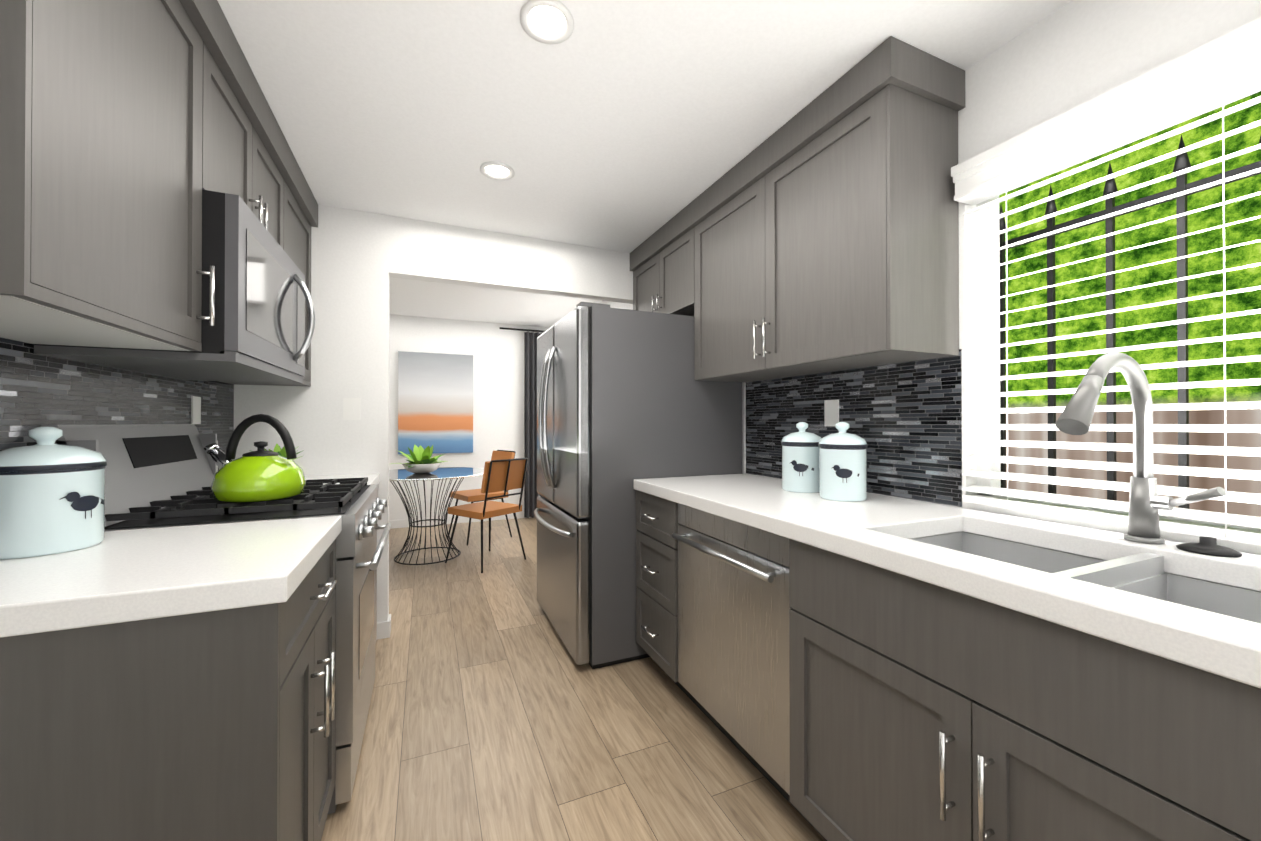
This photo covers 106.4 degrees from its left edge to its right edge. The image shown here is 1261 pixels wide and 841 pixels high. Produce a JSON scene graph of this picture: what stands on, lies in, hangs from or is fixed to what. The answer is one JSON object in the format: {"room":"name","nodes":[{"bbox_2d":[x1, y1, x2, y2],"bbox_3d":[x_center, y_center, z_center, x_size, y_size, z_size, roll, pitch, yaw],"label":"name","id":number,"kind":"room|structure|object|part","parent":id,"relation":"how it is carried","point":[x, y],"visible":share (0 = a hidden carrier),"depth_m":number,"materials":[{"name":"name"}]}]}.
{"room":"kitchen","nodes":[
{"label":"kitchen","id":0,"kind":"room"},
{"bbox_2d":[0,338,233,470],"bbox_3d":[-1.198,0.017,0.408,0.104,2.360,4.420,0,0,-23],"label":"backsplash","id":1,"kind":"structure","parent":0,"point":[37,390],"depth_m":1.35,"materials":[{"name":"tile"}]},
{"bbox_2d":[0,300,183,350],"bbox_3d":[-1.190,-0.612,0.933,0.327,0.847,0.615,0,0,-23],"label":"upper cabinet","id":2,"kind":"object","parent":1,"relation":"attached to","point":[27,323],"depth_m":0.99,"materials":[{"name":"grey wood"}]},
{"bbox_2d":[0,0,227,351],"bbox_3d":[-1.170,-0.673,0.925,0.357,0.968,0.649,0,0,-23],"label":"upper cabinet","id":3,"kind":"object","parent":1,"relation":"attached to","point":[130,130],"depth_m":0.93,"materials":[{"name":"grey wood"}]},
{"bbox_2d":[191,396,200,423],"bbox_3d":[-1.815,-0.042,1.970,0.006,0.115,0.075,0,0,-23],"label":"electrical outlet plate","id":4,"kind":"object","parent":1,"relation":"attached to","point":[195,410],"visible":1,"depth_m":1.96,"materials":[{"name":"white plastic"}]},
{"bbox_2d":[224,23,295,263],"bbox_3d":[-1.457,-0.669,1.587,0.357,0.968,0.795,0,0,-23],"label":"upper cabinet","id":5,"kind":"object","parent":1,"relation":"attached to","point":[260,163],"depth_m":1.65,"materials":[{"name":"grey wood"}]},
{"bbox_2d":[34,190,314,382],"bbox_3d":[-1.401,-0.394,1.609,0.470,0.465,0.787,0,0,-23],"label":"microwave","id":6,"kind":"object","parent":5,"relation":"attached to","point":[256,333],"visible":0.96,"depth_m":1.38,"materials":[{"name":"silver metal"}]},
{"bbox_2d":[219,161,317,385],"bbox_3d":[-1.721,-0.666,2.194,0.357,0.968,0.528,0,0,-23],"label":"upper cabinet","id":7,"kind":"object","parent":1,"relation":"attached to","point":[306,203],"depth_m":2.36,"materials":[{"name":"grey wood"}]},
{"bbox_2d":[305,473,379,484],"bbox_3d":[-1.586,0.316,2.248,0.652,0.050,0.526,0,0,-23],"label":"countertop","id":8,"kind":"structure","parent":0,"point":[373,479],"depth_m":2.42,"materials":[{"name":"white stone"}]},
{"bbox_2d":[250,444,301,459],"bbox_3d":[-1.593,0.194,2.135,0.257,0.192,0.262,0,0,-23],"label":"plant","id":9,"kind":"object","parent":8,"relation":"on","point":[279,450],"visible":0.12,"depth_m":2.14,"materials":[{"name":"green plant"}]},
{"bbox_2d":[233,204,632,621],"bbox_3d":[-0.903,-0.005,2.890,2.620,2.430,0.100,0,0,-23],"label":"wall","id":10,"kind":"structure","parent":0,"point":[359,259],"depth_m":2.61,"materials":[{"name":"white paint"}]},
{"bbox_2d":[376,617,390,639],"bbox_3d":[-1.694,1.163,2.490,0.756,0.090,0.030,0,0,-23],"label":"baseboard","id":11,"kind":"structure","parent":10,"relation":"attached to","point":[383,629],"depth_m":2.62,"materials":[{"name":"white"}]},
{"bbox_2d":[389,314,549,520],"bbox_3d":[-2.564,0.009,5.473,3.812,2.430,0.100,0,0,-23],"label":"wall","id":12,"kind":"structure","parent":0,"point":[495,351],"depth_m":5.71,"materials":[{"name":"white paint"}]},
{"bbox_2d":[398,351,472,453],"bbox_3d":[-2.270,-0.200,5.524,0.810,1.170,0.037,0,0,-23],"label":"picture","id":13,"kind":"object","parent":12,"relation":"attached to","point":[435,400],"visible":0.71,"depth_m":5.50},
{"bbox_2d":[389,511,534,528],"bbox_3d":[-2.541,1.179,5.415,3.612,0.090,0.012,0,0,-23],"label":"baseboard","id":14,"kind":"structure","parent":12,"relation":"attached to","point":[404,523],"depth_m":5.58,"materials":[{"name":"white"}]},
{"bbox_2d":[500,327,542,517],"bbox_3d":[-1.248,0.036,5.880,0.750,2.342,0.070,0,0,-23],"label":"curtain","id":15,"kind":"object","parent":12,"relation":"hanging from","point":[531,494],"visible":0.56,"depth_m":5.88,"materials":[{"name":"fabric"},{"name":"black metal"}]},
{"bbox_2d":[390,277,600,326],"bbox_3d":[-1.981,-1.253,4.136,3.812,0.080,3.030,0,0,-23],"label":"ceiling","id":16,"kind":"structure","parent":0,"point":[409,297],"depth_m":4.87,"materials":[{"name":"white paint"}]},
{"bbox_2d":[321,517,824,840],"bbox_3d":[-1.056,1.236,2.115,4.112,0.060,7.650,0,0,-23],"label":"floor","id":17,"kind":"structure","parent":0,"point":[496,712],"depth_m":1.80,"materials":[{"name":"brown wood"}]},
{"bbox_2d":[0,545,336,840],"bbox_3d":[-1.060,0.767,1.016,0.637,0.866,0.607,0,0,-23],"label":"base cabinet","id":18,"kind":"object","parent":17,"relation":"on","point":[177,683],"depth_m":0.81,"materials":[{"name":"grey wood"}]},
{"bbox_2d":[0,516,341,628],"bbox_3d":[-1.052,0.309,1.018,0.652,0.050,0.615,0,0,-23],"label":"countertop","id":19,"kind":"structure","parent":18,"relation":"on","point":[134,570],"depth_m":0.90,"materials":[{"name":"white stone"}]},
{"bbox_2d":[0,426,106,559],"bbox_3d":[-1.297,0.148,1.046,0.182,0.271,0.182,0,0,-23],"label":"canister","id":20,"kind":"object","parent":19,"relation":"on","point":[52,497],"visible":1,"depth_m":1.00,"materials":[{"name":"white ceramic"}]},
{"bbox_2d":[41,424,390,814],"bbox_3d":[-1.283,0.609,1.671,0.739,1.190,0.765,0,0,-23],"label":"stove","id":21,"kind":"object","parent":17,"relation":"on","point":[159,475],"visible":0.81,"depth_m":1.46,"materials":[{"name":"grey metal"}]},
{"bbox_2d":[204,414,305,502],"bbox_3d":[-1.214,0.114,1.513,0.288,0.271,0.242,0,0,-23],"label":"kettle","id":22,"kind":"object","parent":21,"relation":"on","point":[260,474],"visible":1,"depth_m":1.47,"materials":[{"name":"green metal"},{"name":"black plastic"},{"name":"chrome"}]},
{"bbox_2d":[389,467,483,564],"bbox_3d":[-1.809,0.838,4.215,1.040,0.746,1.040,0,0,-23],"label":"dining table","id":23,"kind":"object","parent":17,"relation":"on","point":[439,474],"visible":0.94,"depth_m":4.13,"materials":[{"name":"black metal"}]},
{"bbox_2d":[391,445,453,473],"bbox_3d":[-1.854,0.338,4.169,0.565,0.250,0.459,0,0,-23],"label":"potted plant","id":24,"kind":"object","parent":23,"relation":"on","point":[421,460],"visible":1,"depth_m":4.08,"materials":[{"name":"green plant"}]},
{"bbox_2d":[448,450,515,544],"bbox_3d":[-1.554,0.774,4.959,0.556,0.898,0.474,0,0,-43],"label":"chair","id":25,"kind":"object","parent":17,"relation":"on","point":[474,495],"visible":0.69,"depth_m":4.89,"materials":[{"name":"brown leather"}]},
{"bbox_2d":[445,458,527,572],"bbox_3d":[-1.222,0.769,4.060,0.556,0.898,0.474,0,0,35],"label":"chair","id":26,"kind":"object","parent":17,"relation":"on","point":[504,475],"visible":1,"depth_m":3.95,"materials":[{"name":"brown leather"}]},
{"bbox_2d":[534,302,741,668],"bbox_3d":[-0.032,0.320,2.831,1.027,1.780,0.910,0,0,-23],"label":"fridge","id":27,"kind":"object","parent":17,"relation":"on","point":[625,399],"visible":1,"depth_m":2.36,"materials":[{"name":"grey metal"}]},
{"bbox_3d":[-0.467,0.083,2.643,0.078,0.985,0.758,0,0,-23],"label":"handle","id":28,"kind":"part","parent":27,"relation":"part of","materials":[{"name":"silver metal"}]},
{"bbox_3d":[-0.401,0.312,2.670,0.071,1.723,0.906,0,0,-23],"label":"door","id":29,"kind":"part","parent":27,"relation":"part of","materials":[{"name":"silver metal"}]},
{"bbox_2d":[672,503,812,826],"bbox_3d":[0.588,0.774,1.784,0.661,0.861,0.670,0,0,-23],"label":"dishwasher","id":30,"kind":"object","parent":17,"relation":"on","point":[733,628],"visible":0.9,"depth_m":1.59,"materials":[{"name":"grey metal"}]},
{"bbox_2d":[634,474,1260,840],"bbox_3d":[0.904,0.743,1.118,0.704,0.915,2.957,0,0,-23],"label":"base cabinet","id":31,"kind":"object","parent":17,"relation":"on","point":[959,674],"depth_m":0.94,"materials":[{"name":"grey wood"}]},
{"bbox_2d":[781,422,821,492],"bbox_3d":[0.712,0.147,1.955,0.166,0.283,0.166,0,0,-23],"label":"canister","id":32,"kind":"object","parent":31,"relation":"on","point":[800,461],"visible":0.88,"depth_m":1.89,"materials":[{"name":"white ceramic"}]},
{"bbox_2d":[818,422,866,501],"bbox_3d":[0.786,0.146,1.747,0.166,0.283,0.166,0,0,-23],"label":"canister","id":33,"kind":"object","parent":31,"relation":"on","point":[842,465],"visible":1,"depth_m":1.68,"materials":[{"name":"white ceramic"}]},
{"bbox_2d":[911,532,1260,623],"bbox_3d":[0.990,0.415,0.935,0.436,0.238,0.906,0,0,-23],"label":"sink","id":34,"kind":"object","parent":31,"relation":"in","point":[1134,569],"depth_m":1.02,"materials":[{"name":"silver metal"}]},
{"bbox_2d":[1055,352,1225,543],"bbox_3d":[1.096,0.065,1.012,0.362,0.438,0.163,0,0,-23],"label":"faucet","id":35,"kind":"object","parent":31,"relation":"on","point":[1146,501],"visible":1,"depth_m":1.09,"materials":[{"name":"grey metal"}]},
{"bbox_2d":[1176,536,1242,556],"bbox_3d":[1.252,0.268,1.022,0.092,0.032,0.092,0,0,-23],"label":"stopper","id":36,"kind":"object","parent":31,"relation":"on","point":[1205,545],"visible":0.94,"depth_m":1.01,"materials":[{"name":"black metal"}]},
{"bbox_2d":[217,0,1071,252],"bbox_3d":[0.002,-1.201,0.935,2.720,0.080,4.420,0,0,-23],"label":"ceiling","id":37,"kind":"structure","parent":0,"point":[628,126],"depth_m":1.65,"materials":[{"name":"white paint"}]},
{"bbox_2d":[480,161,514,179],"bbox_3d":[-0.613,-1.148,2.172,0.156,0.009,0.156,0,0,-23],"label":"recessed light","id":38,"kind":"object","parent":37,"relation":"in","point":[494,170],"visible":1,"depth_m":2.17,"materials":[{"name":"white"}]},
{"bbox_2d":[520,0,573,43],"bbox_3d":[-0.241,-1.153,1.364,0.156,0.009,0.156,0,0,-23],"label":"recessed light","id":39,"kind":"object","parent":37,"relation":"in","point":[545,21],"visible":1,"depth_m":1.36,"materials":[{"name":"white"}]},
{"bbox_2d":[600,0,1260,554],"bbox_3d":[0.609,-0.005,2.843,0.124,2.430,7.450,0,0,-23],"label":"wall","id":40,"kind":"structure","parent":0,"point":[906,420],"depth_m":1.56,"materials":[{"name":"paint"}]},
{"bbox_2d":[630,207,689,315],"bbox_3d":[0.316,-0.883,2.927,0.352,0.526,0.805,0,0,-23],"label":"upper cabinet","id":41,"kind":"object","parent":40,"relation":"attached to","point":[658,264],"depth_m":2.82,"materials":[{"name":"grey wood"}]},
{"bbox_2d":[686,150,753,303],"bbox_3d":[0.589,-0.886,2.297,0.352,0.526,0.569,0,0,-23],"label":"upper cabinet","id":42,"kind":"object","parent":40,"relation":"attached to","point":[720,221],"depth_m":2.26,"materials":[{"name":"grey wood"}]},
{"bbox_2d":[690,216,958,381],"bbox_3d":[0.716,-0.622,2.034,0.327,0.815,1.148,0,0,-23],"label":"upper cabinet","id":43,"kind":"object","parent":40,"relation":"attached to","point":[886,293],"depth_m":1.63,"materials":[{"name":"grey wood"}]},
{"bbox_2d":[824,400,838,425],"bbox_3d":[0.878,-0.032,2.058,0.006,0.115,0.075,0,0,-23],"label":"electrical outlet plate","id":44,"kind":"object","parent":40,"relation":"attached to","point":[831,411],"visible":0.86,"depth_m":2.06,"materials":[{"name":"white plastic"}]},
{"bbox_2d":[754,36,964,275],"bbox_3d":[0.822,-0.889,1.759,0.352,0.526,0.603,0,0,-23],"label":"upper cabinet","id":45,"kind":"object","parent":40,"relation":"attached to","point":[819,233],"depth_m":1.55,"materials":[{"name":"grey wood"}]},
{"bbox_2d":[976,195,1260,530],"bbox_3d":[1.465,-0.270,0.870,0.113,1.101,1.545,0,0,-23],"label":"window","id":46,"kind":"structure","parent":40,"relation":"in","point":[986,292],"depth_m":1.55,"materials":[{"name":"white"}]},
{"bbox_2d":[951,17,1260,544],"bbox_3d":[1.389,-0.280,0.837,0.110,1.079,1.533,0,0,-23],"label":"window blinds","id":47,"kind":"object","parent":46,"relation":"attached to","point":[1221,71],"visible":0.85,"depth_m":1.18,"materials":[{"name":"white plastic"}]},
{"label":"outside","id":48,"kind":"structure","parent":0,"visible":0},
{"bbox_2d":[999,91,1260,516],"bbox_3d":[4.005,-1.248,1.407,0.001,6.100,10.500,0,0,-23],"label":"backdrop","id":49,"kind":"structure","parent":48,"point":[1243,232],"depth_m":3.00,"materials":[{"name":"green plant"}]},
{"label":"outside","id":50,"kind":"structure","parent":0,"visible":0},
{"bbox_2d":[999,134,1260,508],"bbox_3d":[1.667,-0.075,1.011,0.031,1.450,2.245,0,0,-23],"label":"fence","id":51,"kind":"object","parent":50,"point":[1182,161],"visible":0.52,"depth_m":1.44,"materials":[{"name":"black metal"}]}
]}

